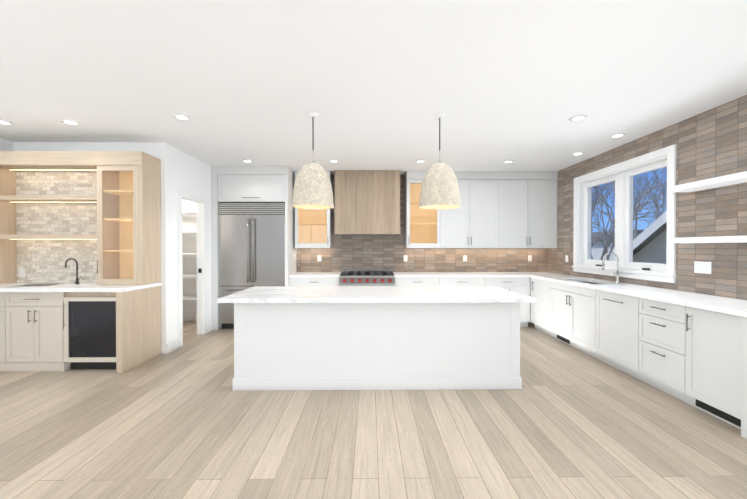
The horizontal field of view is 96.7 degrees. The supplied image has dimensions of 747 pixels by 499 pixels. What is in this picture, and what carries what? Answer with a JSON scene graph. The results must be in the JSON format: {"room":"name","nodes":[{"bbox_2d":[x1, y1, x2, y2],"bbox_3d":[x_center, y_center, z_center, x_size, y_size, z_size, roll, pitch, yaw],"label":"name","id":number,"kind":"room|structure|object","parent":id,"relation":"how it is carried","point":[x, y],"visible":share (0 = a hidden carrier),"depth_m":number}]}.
{"room":"kitchen","nodes":[
{"label":"kitchen","id":0,"kind":"room"},
{"bbox_2d":[0,138,211,353],"bbox_3d":[-0.644,0.000,1.862,8.350,2.740,9.180,0,0,-1],"label":"wall","id":1,"kind":"structure","parent":0,"point":[181,170],"depth_m":4.38},
{"bbox_2d":[19,268,24,276],"bbox_3d":[-4.522,0.301,4.270,0.072,0.114,0.007,0,0,-1],"label":"electrical outlet","id":2,"kind":"object","parent":1,"relation":"attached to","point":[21,270],"depth_m":4.27},
{"bbox_2d":[166,189,211,353],"bbox_3d":[-0.641,0.280,1.514,7.950,2.185,8.080,0,0,-1],"label":"trim","id":3,"kind":"structure","parent":1,"relation":"attached to","point":[203,327],"depth_m":5.25},
{"bbox_2d":[182,199,196,320],"bbox_3d":[-3.727,-0.021,5.308,1.850,2.740,1.830,0,0,-1],"label":"wall","id":4,"kind":"structure","parent":0,"point":[189,245],"depth_m":6.22},
{"bbox_2d":[182,211,196,299],"bbox_3d":[-3.733,0.132,6.040,1.840,1.625,0.354,0,0,-1],"label":"pantry shelves","id":5,"kind":"object","parent":4,"relation":"attached to","point":[189,233],"depth_m":6.05},
{"bbox_2d":[0,321,746,498],"bbox_3d":[-0.644,1.420,1.871,8.350,0.100,9.180,0,0,-1],"label":"floor","id":6,"kind":"structure","parent":0,"point":[186,421],"depth_m":2.41},
{"bbox_2d":[0,291,107,371],"bbox_3d":[-4.042,0.912,3.988,1.188,0.889,0.607,0,0,-1],"label":"base cabinet","id":7,"kind":"object","parent":6,"relation":"on","point":[31,322],"depth_m":3.69},
{"bbox_2d":[0,283,161,290],"bbox_3d":[-3.686,0.447,3.966,1.902,0.040,0.652,0,0,-1],"label":"countertop","id":8,"kind":"structure","parent":7,"relation":"on","point":[3,286],"depth_m":3.80},
{"bbox_2d":[8,283,67,286],"bbox_3d":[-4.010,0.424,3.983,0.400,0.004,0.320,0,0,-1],"label":"bar sink","id":9,"kind":"object","parent":8,"relation":"in","point":[38,285],"visible":1,"depth_m":3.92},
{"bbox_2d":[65,258,80,283],"bbox_3d":[-3.739,0.266,4.134,0.202,0.318,0.047,0,0,-1],"label":"bar faucet","id":10,"kind":"object","parent":8,"relation":"on","point":[77,278],"visible":1,"depth_m":4.13},
{"bbox_2d":[63,297,115,368],"bbox_3d":[-3.134,0.943,3.958,0.620,0.828,0.592,0,0,-1],"label":"wine fridge","id":11,"kind":"object","parent":6,"relation":"on","point":[89,325],"visible":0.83,"depth_m":3.71},
{"bbox_2d":[218,202,284,328],"bbox_3d":[-2.045,0.278,5.856,1.111,2.134,0.728,0,0,-1],"label":"refrigerator","id":12,"kind":"object","parent":6,"relation":"on","point":[251,244],"visible":0.69,"depth_m":5.56},
{"bbox_2d":[289,277,339,285],"bbox_3d":[-1.006,0.908,5.948,0.857,0.874,0.607,0,0,-1],"label":"base cabinet","id":13,"kind":"object","parent":6,"relation":"on","point":[293,281],"depth_m":5.65},
{"bbox_2d":[289,272,341,276],"bbox_3d":[-1.005,0.450,5.930,0.859,0.040,0.637,0,0,-1],"label":"countertop","id":14,"kind":"structure","parent":13,"relation":"on","point":[298,274],"depth_m":5.72},
{"bbox_2d":[339,270,394,285],"bbox_3d":[-0.108,0.863,5.884,0.930,0.965,0.751,0,0,-1],"label":"range","id":15,"kind":"object","parent":6,"relation":"on","point":[367,277],"visible":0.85,"depth_m":5.58},
{"bbox_2d":[229,302,524,390],"bbox_3d":[0.036,0.930,3.646,2.803,0.859,0.865,0,0,-1],"label":"kitchen island","id":16,"kind":"object","parent":6,"relation":"on","point":[376,337],"depth_m":3.22},
{"bbox_2d":[217,286,536,301],"bbox_3d":[0.034,0.479,3.631,3.006,0.040,1.020,0,0,-1],"label":"island countertop","id":17,"kind":"structure","parent":16,"relation":"on","point":[256,293],"depth_m":3.40},
{"bbox_2d":[395,277,444,285],"bbox_3d":[0.770,0.908,5.965,0.819,0.874,0.607,0,0,-1],"label":"base cabinet","id":18,"kind":"object","parent":6,"relation":"on","point":[399,281],"depth_m":5.66},
{"bbox_2d":[393,272,528,276],"bbox_3d":[1.503,0.450,5.952,2.285,0.040,0.641,0,0,-1],"label":"countertop","id":19,"kind":"structure","parent":18,"relation":"on","point":[397,274],"depth_m":5.72},
{"bbox_2d":[445,277,488,285],"bbox_3d":[1.507,0.907,5.972,0.886,0.874,0.607,0,0,-1],"label":"base cabinet","id":20,"kind":"object","parent":6,"relation":"on","point":[449,281],"depth_m":5.67},
{"bbox_2d":[489,277,530,326],"bbox_3d":[2.252,0.907,5.979,0.837,0.874,0.607,0,0,-1],"label":"base cabinet","id":21,"kind":"object","parent":6,"relation":"on","point":[521,285],"depth_m":5.68},
{"bbox_2d":[531,278,590,335],"bbox_3d":[2.991,0.911,5.346,0.607,0.874,0.662,0,0,-1],"label":"base cabinet","id":22,"kind":"object","parent":6,"relation":"on","point":[543,291],"depth_m":5.17},
{"bbox_2d":[551,298,594,357],"bbox_3d":[2.999,1.043,4.558,0.607,0.620,1.028,0,0,-1],"label":"base cabinet","id":23,"kind":"object","parent":6,"relation":"on","point":[572,319],"depth_m":4.46},
{"bbox_2d":[591,289,638,378],"bbox_3d":[3.007,0.921,3.747,0.607,0.874,0.708,0,0,-1],"label":"base cabinet","id":24,"kind":"object","parent":6,"relation":"on","point":[616,315],"depth_m":3.69},
{"bbox_2d":[519,272,746,317],"bbox_3d":[2.985,0.566,4.338,0.637,0.252,3.897,0,0,-1],"label":"countertop","id":25,"kind":"structure","parent":24,"relation":"on","point":[728,305],"depth_m":3.36},
{"bbox_2d":[602,252,619,282],"bbox_3d":[3.133,0.236,4.398,0.233,0.405,0.093,0,0,-1],"label":"kitchen faucet","id":26,"kind":"object","parent":25,"relation":"on","point":[617,275],"visible":1,"depth_m":4.37},
{"bbox_2d":[639,298,678,398],"bbox_3d":[3.012,0.925,3.143,0.607,0.874,0.616,0,0,-1],"label":"base cabinet","id":27,"kind":"object","parent":6,"relation":"on","point":[658,321],"depth_m":3.15},
{"bbox_2d":[679,305,746,438],"bbox_3d":[3.005,0.928,2.643,0.632,0.874,0.500,0,0,-1],"label":"base cabinet","id":28,"kind":"object","parent":6,"relation":"on","point":[696,357],"depth_m":2.65},
{"bbox_2d":[0,0,746,174],"bbox_3d":[-0.644,-1.420,1.853,8.350,0.100,9.180,0,0,-1],"label":"ceiling","id":29,"kind":"structure","parent":0,"point":[376,84],"depth_m":2.64},
{"bbox_2d":[0,120,13,124],"bbox_3d":[-3.991,-1.376,3.587,0.140,0.008,0.116,0,0,-1],"label":"recessed light","id":30,"kind":"object","parent":29,"relation":"attached to","point":[3,122],"depth_m":3.62},
{"bbox_2d":[61,120,79,125],"bbox_3d":[-3.275,-1.376,3.601,0.156,0.008,0.145,0,0,-1],"label":"recessed light","id":31,"kind":"object","parent":29,"relation":"attached to","point":[70,122],"depth_m":3.60},
{"bbox_2d":[173,114,189,119],"bbox_3d":[-1.989,-1.375,3.436,0.156,0.008,0.133,0,0,-1],"label":"recessed light","id":32,"kind":"object","parent":29,"relation":"attached to","point":[185,117],"depth_m":3.45},
{"bbox_2d":[292,112,333,209],"bbox_3d":[-0.618,-0.905,3.396,0.428,0.947,0.428,0,0,-1],"label":"pendant light","id":33,"kind":"object","parent":29,"relation":"hanging from","point":[312,189],"visible":1,"depth_m":3.26},
{"bbox_2d":[419,113,460,209],"bbox_3d":[0.680,-0.905,3.409,0.428,0.947,0.428,0,0,-1],"label":"pendant light","id":34,"kind":"object","parent":29,"relation":"hanging from","point":[439,189],"visible":1,"depth_m":3.27},
{"bbox_2d":[569,115,586,120],"bbox_3d":[2.140,-1.375,3.462,0.157,0.008,0.134,0,0,-1],"label":"recessed light","id":35,"kind":"object","parent":29,"relation":"attached to","point":[580,117],"depth_m":3.48},
{"bbox_2d":[610,133,625,137],"bbox_3d":[2.949,-1.378,4.004,0.160,0.008,0.144,0,0,-1],"label":"recessed light","id":36,"kind":"object","parent":29,"relation":"attached to","point":[621,134],"depth_m":4.02},
{"bbox_2d":[297,175,544,271],"bbox_3d":[0.913,-0.028,6.367,4.710,2.740,0.200,0,0,-1],"label":"wall","id":37,"kind":"structure","parent":0,"point":[347,252],"depth_m":6.26},
{"bbox_2d":[215,166,294,205],"bbox_3d":[-2.045,-1.095,5.883,1.121,0.592,0.692,0,0,-1],"label":"upper cabinet","id":38,"kind":"object","parent":37,"relation":"attached to","point":[233,184],"depth_m":5.56},
{"bbox_2d":[334,170,399,234],"bbox_3d":[-0.109,-0.830,6.043,1.162,1.127,0.411,0,0,-1],"label":"range hood","id":39,"kind":"object","parent":37,"relation":"attached to","point":[378,202],"visible":1,"depth_m":5.84},
{"bbox_2d":[431,171,502,245],"bbox_3d":[1.708,-0.723,6.093,1.149,1.339,0.347,0,0,-1],"label":"upper cabinet","id":40,"kind":"object","parent":37,"relation":"attached to","point":[478,221],"depth_m":5.93},
{"bbox_2d":[503,171,557,245],"bbox_3d":[2.727,-0.723,6.103,1.118,1.339,0.347,0,0,-1],"label":"upper cabinet","id":41,"kind":"object","parent":37,"relation":"attached to","point":[507,209],"depth_m":5.94},
{"bbox_2d":[545,95,746,299],"bbox_3d":[3.430,0.000,1.900,0.200,2.740,9.180,0,0,-1],"label":"wall","id":42,"kind":"structure","parent":0,"point":[711,143],"depth_m":3.37},
{"bbox_2d":[572,144,675,282],"bbox_3d":[3.384,-0.397,4.538,0.242,1.520,1.820,0,0,-1],"label":"window","id":43,"kind":"structure","parent":42,"relation":"in","point":[632,219],"depth_m":4.47},
{"bbox_2d":[694,261,711,273],"bbox_3d":[3.311,0.181,3.340,0.009,0.120,0.170,0,0,-1],"label":"electrical outlet","id":44,"kind":"object","parent":42,"relation":"attached to","point":[703,267],"depth_m":3.33},
{"bbox_2d":[667,235,746,242],"bbox_3d":[3.200,-0.081,1.988,0.252,0.059,2.960,0,0,-1],"label":"wall shelf","id":45,"kind":"object","parent":42,"relation":"attached to","point":[729,239],"visible":1,"depth_m":3.01},
{"bbox_2d":[667,171,746,191],"bbox_3d":[3.200,-0.611,1.984,0.252,0.059,2.960,0,0,-1],"label":"wall shelf","id":46,"kind":"object","parent":42,"relation":"attached to","point":[725,180],"visible":1,"depth_m":3.06},
{"label":"outside","id":47,"kind":"structure","parent":0,"visible":0},
{"bbox_3d":[19.764,4.794,30.097,120.000,0.200,120.000,0,0,-1],"label":"ground","id":48,"kind":"structure","parent":47,"visible":0},
{"bbox_2d":[591,241,614,260],"bbox_3d":[34.782,1.755,28.220,26.000,5.900,16.000,0,0,-1],"label":"house siding","id":49,"kind":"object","parent":48,"relation":"on","point":[598,245],"depth_m":31.95},
{"bbox_2d":[592,222,666,255],"bbox_3d":[24.252,-0.689,31.355,35.600,3.050,58.100,0,0,-1],"label":"shingles","id":50,"kind":"object","parent":49,"relation":"on","point":[652,236],"depth_m":8.73},
{"bbox_2d":[610,211,666,260],"bbox_3d":[6.670,-0.287,6.190,0.001,3.040,8.140,0,0,-1],"label":"trim","id":51,"kind":"structure","parent":50,"relation":"attached to","point":[655,225],"depth_m":7.99},
{"bbox_2d":[591,167,666,260],"bbox_3d":[12.652,-0.838,18.215,12.552,11.093,16.306,0,0,-1],"label":"trees","id":52,"kind":"object","parent":48,"relation":"on","point":[637,197],"depth_m":16.07},
{"bbox_2d":[633,229,666,263],"bbox_3d":[11.489,1.603,6.247,9.000,6.480,7.500,0,0,-1],"label":"house siding","id":53,"kind":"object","parent":48,"relation":"on","point":[654,247],"depth_m":8.21}
]}

